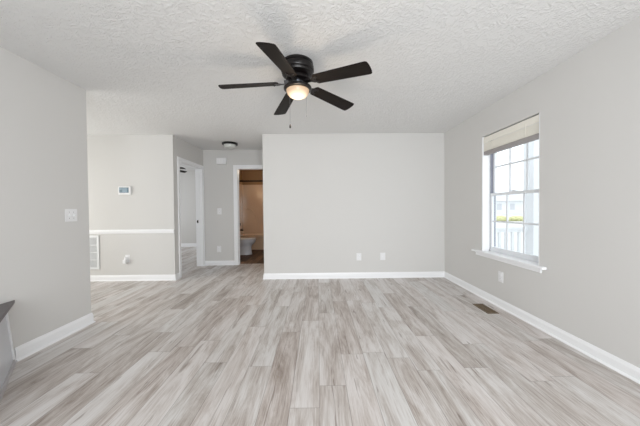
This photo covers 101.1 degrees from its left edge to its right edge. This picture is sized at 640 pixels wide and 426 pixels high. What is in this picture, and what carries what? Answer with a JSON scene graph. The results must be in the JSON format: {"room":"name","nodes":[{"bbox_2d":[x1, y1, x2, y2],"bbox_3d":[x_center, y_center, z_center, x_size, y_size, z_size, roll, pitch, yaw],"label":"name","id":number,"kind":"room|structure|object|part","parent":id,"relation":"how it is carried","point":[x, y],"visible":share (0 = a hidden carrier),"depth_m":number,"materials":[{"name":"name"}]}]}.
{"room":"living room","nodes":[
{"label":"living room","id":0,"kind":"room"},
{"bbox_2d":[0,46,90,347],"bbox_3d":[-2.464,-0.020,0.444,0.120,2.440,4.630,-1,1,0],"label":"wall","id":1,"kind":"structure","parent":0,"point":[45,258],"depth_m":2.28,"materials":[{"name":"beige paint"}]},
{"bbox_2d":[14,313,95,361],"bbox_3d":[-2.461,1.130,1.401,0.170,0.108,2.805,-1,1,0],"label":"baseboard","id":2,"kind":"structure","parent":1,"relation":"attached to","point":[37,344],"depth_m":2.35,"materials":[{"name":"white paint"}]},
{"bbox_2d":[65,209,76,221],"bbox_3d":[-2.410,0.021,2.561,0.021,0.122,0.125,-1,1,0],"label":"light switch","id":3,"kind":"object","parent":1,"relation":"attached to","point":[70,214],"visible":1,"depth_m":2.55,"materials":[{"name":"white plastic"}]},
{"bbox_2d":[87,135,178,274],"bbox_3d":[-3.845,-0.076,4.469,2.786,2.440,0.120,-1,1,0],"label":"wall","id":4,"kind":"structure","parent":0,"point":[147,164],"depth_m":4.41,"materials":[{"name":"beige paint"}]},
{"bbox_2d":[89,235,99,268],"bbox_3d":[-3.960,0.663,4.414,0.520,0.568,0.014,-1,1,0],"label":"air vent","id":5,"kind":"object","parent":4,"relation":"in","point":[94,239],"visible":0.39,"depth_m":4.41,"materials":[{"name":"white metal"}]},
{"bbox_2d":[118,186,131,194],"bbox_3d":[-3.257,-0.376,4.394,0.206,0.140,0.030,-1,1,0],"label":"thermostat","id":6,"kind":"object","parent":4,"relation":"attached to","point":[122,190],"visible":1,"depth_m":4.38,"materials":[{"name":"white plastic"}]},
{"bbox_2d":[89,229,173,233],"bbox_3d":[-3.840,0.317,4.405,2.786,0.067,0.022,-1,1,0],"label":"trim","id":7,"kind":"structure","parent":4,"relation":"attached to","point":[133,231],"depth_m":4.40,"materials":[{"name":"white paint"}]},
{"bbox_2d":[90,273,179,280],"bbox_3d":[-3.822,1.096,4.480,2.809,0.096,0.148,-1,1,0],"label":"baseboard","id":8,"kind":"structure","parent":4,"relation":"attached to","point":[173,277],"depth_m":4.42,"materials":[{"name":"white paint"}]},
{"bbox_2d":[176,137,241,248],"bbox_3d":[-2.526,-0.122,6.489,0.126,2.440,3.898,-1,1,0],"label":"wall","id":9,"kind":"structure","parent":0,"point":[185,150],"depth_m":4.98,"materials":[{"name":"beige paint"}]},
{"bbox_2d":[181,243,195,246],"bbox_3d":[-4.111,1.058,6.495,3.066,0.110,3.900,-1,1,0],"label":"baseboard","id":10,"kind":"structure","parent":9,"relation":"attached to","point":[182,244],"depth_m":8.43,"materials":[{"name":"white paint"}]},
{"bbox_2d":[177,157,204,277],"bbox_3d":[-2.515,0.072,5.056,0.156,2.101,1.012,-1,1,0],"label":"trim","id":11,"kind":"structure","parent":9,"relation":"attached to","point":[199,169],"depth_m":5.49,"materials":[{"name":"white paint"}]},
{"bbox_3d":[-2.584,0.072,5.056,0.018,2.101,1.012,-1,1,0],"label":"casing","id":12,"kind":"part","parent":11,"relation":"part of","materials":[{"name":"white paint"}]},
{"bbox_2d":[239,180,262,181],"bbox_3d":[-1.739,-0.929,7.631,1.481,0.068,0.068,-1,1,0],"label":"shower curtain rod","id":13,"kind":"object","parent":9,"relation":"attached to","point":[239,180],"visible":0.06,"depth_m":7.61,"materials":[{"name":"brown metal"}]},
{"bbox_2d":[180,170,262,242],"bbox_3d":[-3.270,-0.149,8.492,4.803,2.440,0.120,-1,1,0],"label":"wall","id":14,"kind":"structure","parent":0,"point":[187,180],"depth_m":8.42,"materials":[{"name":"beige paint"}]},
{"bbox_2d":[203,150,262,260],"bbox_3d":[-1.713,-0.115,5.648,1.497,2.440,0.120,-1,1,0],"label":"wall","id":15,"kind":"structure","parent":0,"point":[218,178],"depth_m":5.58,"materials":[{"name":"beige paint"}]},
{"bbox_2d":[217,208,221,213],"bbox_3d":[-2.131,-0.036,5.575,0.090,0.132,0.021,-1,1,0],"label":"light switch","id":16,"kind":"object","parent":15,"relation":"attached to","point":[219,210],"visible":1,"depth_m":5.58,"materials":[{"name":"white plastic"}]},
{"bbox_2d":[205,260,234,265],"bbox_3d":[-2.135,1.062,5.593,0.631,0.096,0.023,-1,1,0],"label":"baseboard","id":17,"kind":"structure","parent":15,"relation":"attached to","point":[207,263],"depth_m":5.59,"materials":[{"name":"white paint"}]},
{"bbox_2d":[216,158,226,163],"bbox_3d":[-2.071,-1.093,5.543,0.210,0.132,0.051,-1,1,0],"label":"door chime","id":18,"kind":"object","parent":15,"relation":"attached to","point":[218,160],"visible":1,"depth_m":5.52,"materials":[{"name":"white plastic"}]},
{"bbox_2d":[233,165,262,264],"bbox_3d":[-1.393,0.043,5.644,0.861,2.118,0.138,-1,1,0],"label":"trim","id":19,"kind":"structure","parent":15,"relation":"attached to","point":[236,168],"depth_m":5.58,"materials":[{"name":"white paint"}]},
{"bbox_2d":[0,247,639,425],"bbox_3d":[-1.734,1.182,3.321,8.065,0.084,10.570,-1,1,0],"label":"floor","id":20,"kind":"structure","parent":0,"point":[212,345],"depth_m":2.02,"materials":[{"name":"grey laminate"}]},
{"bbox_2d":[0,300,15,402],"bbox_3d":[-2.082,0.938,1.341,0.635,0.487,1.486,-1,1,0],"label":"base cabinet","id":21,"kind":"object","parent":20,"relation":"on","point":[7,355],"visible":1,"depth_m":1.90,"materials":[{"name":"laminate"}]},
{"bbox_2d":[0,300,14,321],"bbox_3d":[-2.084,0.707,1.337,0.635,0.025,1.486,-1,1,0],"label":"countertop","id":22,"kind":"structure","parent":21,"relation":"on","point":[5,307],"depth_m":1.91,"materials":[{"name":"laminate"}]},
{"bbox_2d":[240,237,255,254],"bbox_3d":[-2.063,0.714,6.896,0.782,0.738,0.456,-1,1,0],"label":"toilet","id":23,"kind":"object","parent":20,"relation":"on","point":[246,243],"visible":0.48,"depth_m":6.79,"materials":[{"name":"ceramic"}]},
{"bbox_3d":[-1.942,0.660,6.896,0.536,0.023,0.384,-1,1,0],"label":"seat lid","id":24,"kind":"part","parent":23,"relation":"part of","materials":[{"name":"ceramic"}]},
{"bbox_2d":[240,233,263,249],"bbox_3d":[-1.724,0.853,8.046,1.481,0.415,0.810,-1,1,0],"label":"bathtub","id":25,"kind":"object","parent":20,"relation":"on","point":[259,244],"visible":0.2,"depth_m":7.66,"materials":[{"name":"beige plastic"}]},
{"bbox_2d":[239,184,263,233],"bbox_3d":[-1.733,-0.125,8.040,1.481,1.540,0.790,-1,1,0],"label":"tub surround","id":26,"kind":"object","parent":25,"relation":"on","point":[250,196],"visible":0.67,"depth_m":8.41,"materials":[{"name":"beige plastic"}]},
{"bbox_3d":[-2.465,-0.118,8.034,0.016,1.540,0.790,-1,1,0],"label":"panel","id":27,"kind":"part","parent":26,"relation":"part of","materials":[{"name":"beige plastic"}]},
{"bbox_2d":[473,304,498,313],"bbox_3d":[1.923,1.112,3.070,0.128,0.005,0.294,-1,1,0],"label":"floor vent","id":28,"kind":"object","parent":20,"relation":"in","point":[482,307],"visible":1,"depth_m":3.03,"materials":[{"name":"metal"}]},
{"bbox_2d":[0,0,639,169],"bbox_3d":[-1.757,-1.345,3.278,8.065,0.100,10.570,-1,1,0],"label":"ceiling","id":29,"kind":"structure","parent":0,"point":[144,67],"depth_m":2.12,"materials":[{"name":"white paint"}]},
{"bbox_2d":[222,141,237,148],"bbox_3d":[-1.708,-1.266,4.995,0.286,0.118,0.286,-1,1,0],"label":"light","id":30,"kind":"object","parent":29,"relation":"attached to","point":[227,144],"visible":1,"depth_m":4.91,"materials":[{"name":"white glass"}]},
{"bbox_3d":[-1.708,-1.255,4.995,0.224,0.079,0.224,-1,1,0],"label":"lamp shade","id":31,"kind":"part","parent":30,"relation":"part of","materials":[{"name":"grey glass"}]},
{"bbox_2d":[218,42,371,127],"bbox_3d":[-0.229,-1.023,2.259,1.239,0.538,1.270,-1,1,0],"label":"ceiling fan","id":32,"kind":"object","parent":29,"relation":"hanging from","point":[297,69],"visible":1,"depth_m":2.17,"materials":[{"name":"black metal"}]},
{"bbox_3d":[-0.602,-1.082,2.235,0.495,0.006,0.138,-5,14,-4],"label":"fan blade","id":33,"kind":"part","parent":32,"relation":"part of","materials":[{"name":"black wood"}]},
{"bbox_3d":[-0.287,-1.078,1.868,0.138,0.006,0.495,12,9,12],"label":"fan blade","id":34,"kind":"part","parent":32,"relation":"part of","materials":[{"name":"brown wood"}]},
{"bbox_3d":[-0.350,-1.091,2.647,0.138,0.006,0.495,-14,1,-23],"label":"fan blade","id":35,"kind":"part","parent":32,"relation":"part of","materials":[{"name":"brown wood"}]},
{"bbox_3d":[-0.191,-1.024,2.269,0.194,0.076,0.194,-1,1,0],"label":"lamp shade","id":36,"kind":"part","parent":32,"relation":"part of","materials":[{"name":"beige glass"}]},
{"bbox_3d":[0.121,-1.093,2.535,0.495,0.006,0.138,5,-15,-40],"label":"fan blade","id":37,"kind":"part","parent":32,"relation":"part of","materials":[{"name":"brown wood"}]},
{"bbox_3d":[0.159,-1.086,2.053,0.495,0.006,0.138,6,-8,31],"label":"fan blade","id":38,"kind":"part","parent":32,"relation":"part of","materials":[{"name":"brown wood"}]},
{"bbox_2d":[262,133,444,272],"bbox_3d":[0.576,-0.117,4.506,3.062,2.440,0.120,-1,1,0],"label":"wall","id":39,"kind":"structure","parent":0,"point":[328,199],"depth_m":4.44,"materials":[{"name":"beige paint"}]},
{"bbox_2d":[356,253,360,259],"bbox_3d":[0.658,0.741,4.456,0.082,0.125,0.009,-1,1,0],"label":"electrical outlet","id":40,"kind":"object","parent":39,"relation":"attached to","point":[358,255],"visible":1,"depth_m":4.46,"materials":[{"name":"white plastic"}]},
{"bbox_2d":[380,253,384,259],"bbox_3d":[1.063,0.735,4.457,0.086,0.125,0.014,-1,1,0],"label":"cable plate","id":41,"kind":"object","parent":39,"relation":"attached to","point":[382,255],"visible":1,"depth_m":4.46,"materials":[{"name":"white plastic"}]},
{"bbox_2d":[444,16,639,367],"bbox_3d":[2.218,-0.080,1.372,0.170,2.440,6.410,-1,1,0],"label":"wall","id":42,"kind":"structure","parent":0,"point":[588,104],"depth_m":2.19,"materials":[{"name":"beige paint"}]},
{"bbox_2d":[263,271,639,383],"bbox_3d":[0.598,1.101,1.770,3.085,0.096,7.192,-1,1,0],"label":"baseboard","id":43,"kind":"structure","parent":42,"relation":"attached to","point":[628,370],"depth_m":2.88,"materials":[{"name":"white paint"}]},
{"bbox_2d":[498,271,502,282],"bbox_3d":[2.122,0.750,3.097,0.009,0.125,0.080,-1,1,0],"label":"electrical outlet","id":44,"kind":"object","parent":42,"relation":"attached to","point":[500,274],"visible":1,"depth_m":3.10,"materials":[{"name":"white plastic"}]},
{"bbox_2d":[471,113,546,272],"bbox_3d":[2.181,-0.205,3.033,0.215,1.545,1.145,-1,1,0],"label":"window","id":45,"kind":"structure","parent":42,"relation":"in","point":[489,162],"depth_m":3.19,"materials":[{"name":"white paint"}]},
{"bbox_3d":[2.146,0.512,3.045,0.132,0.026,1.145,-1,1,0],"label":"sill","id":46,"kind":"part","parent":45,"relation":"part of","materials":[{"name":"white paint"}]},
{"bbox_2d":[484,115,538,154],"bbox_3d":[2.147,-0.852,2.982,0.056,0.227,0.863,-1,1,0],"label":"window blind","id":47,"kind":"object","parent":45,"relation":"attached to","point":[528,133],"visible":0.84,"depth_m":2.89,"materials":[{"name":"white plastic"}]},
{"bbox_3d":[2.151,-0.762,2.983,0.052,0.048,0.857,-1,1,0],"label":"rail","id":48,"kind":"part","parent":47,"relation":"part of","materials":[{"name":"white plastic"}]},
{"bbox_3d":[2.247,-0.235,2.993,0.083,1.485,0.895,-1,1,0],"label":"frame","id":49,"kind":"part","parent":45,"relation":"part of","materials":[{"name":"plastic"}]},
{"bbox_3d":[2.226,0.115,2.999,0.030,0.725,0.821,-1,1,0],"label":"sash","id":50,"kind":"part","parent":45,"relation":"part of","materials":[{"name":"plastic"}]},
{"bbox_3d":[2.253,-0.580,2.987,0.030,0.725,0.821,-1,1,0],"label":"sash","id":51,"kind":"part","parent":45,"relation":"part of","materials":[{"name":"plastic"}]},
{"bbox_3d":[3.309,1.379,2.926,2.000,0.350,4.750,-1,1,0],"label":"floor","id":52,"kind":"structure","parent":0,"visible":0},
{"bbox_2d":[523,139,538,255],"bbox_3d":[4.117,-0.214,5.052,0.300,2.750,0.300,-1,1,0],"label":"porch post","id":53,"kind":"object","parent":52,"relation":"on","point":[532,199],"visible":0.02,"depth_m":4.95,"materials":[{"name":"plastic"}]},
{"bbox_2d":[496,227,526,251],"bbox_3d":[3.133,0.677,5.059,1.655,0.805,0.070,-1,1,0],"label":"porch railing","id":54,"kind":"object","parent":53,"relation":"attached to","point":[499,230],"visible":0.16,"depth_m":5.04,"materials":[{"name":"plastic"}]},
{"bbox_3d":[3.129,0.322,5.053,1.655,0.095,0.070,-1,1,0],"label":"rail","id":55,"kind":"part","parent":54,"relation":"part of","materials":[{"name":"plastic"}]},
{"label":"outside","id":56,"kind":"structure","parent":0,"visible":0},
{"bbox_2d":[496,214,522,252],"bbox_3d":[45.880,0.684,35.401,87.680,0.150,110.000,-1,1,0],"label":"ground","id":57,"kind":"structure","parent":56,"point":[498,224],"depth_m":15.50,"materials":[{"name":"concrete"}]},
{"bbox_2d":[496,216,510,220],"bbox_3d":[20.607,0.615,30.189,2.070,0.635,1.722,-1,1,0],"label":"bush","id":58,"kind":"object","parent":57,"relation":"on","point":[498,218],"visible":0.48,"depth_m":29.57,"materials":[{"name":"green plant"}]},
{"bbox_2d":[496,194,522,214],"bbox_3d":[42.488,-2.231,60.328,12.800,4.900,9.000,-1,1,0],"label":"house","id":59,"kind":"structure","parent":57,"relation":"on","point":[515,200],"depth_m":56.33,"materials":[{"name":"white"}]},
{"bbox_2d":[509,216,522,220],"bbox_3d":[22.888,0.617,30.505,2.086,0.578,1.708,-1,1,0],"label":"bush","id":60,"kind":"object","parent":57,"relation":"on","point":[513,218],"visible":0.7,"depth_m":30.03,"materials":[{"name":"green plant"}]}
]}

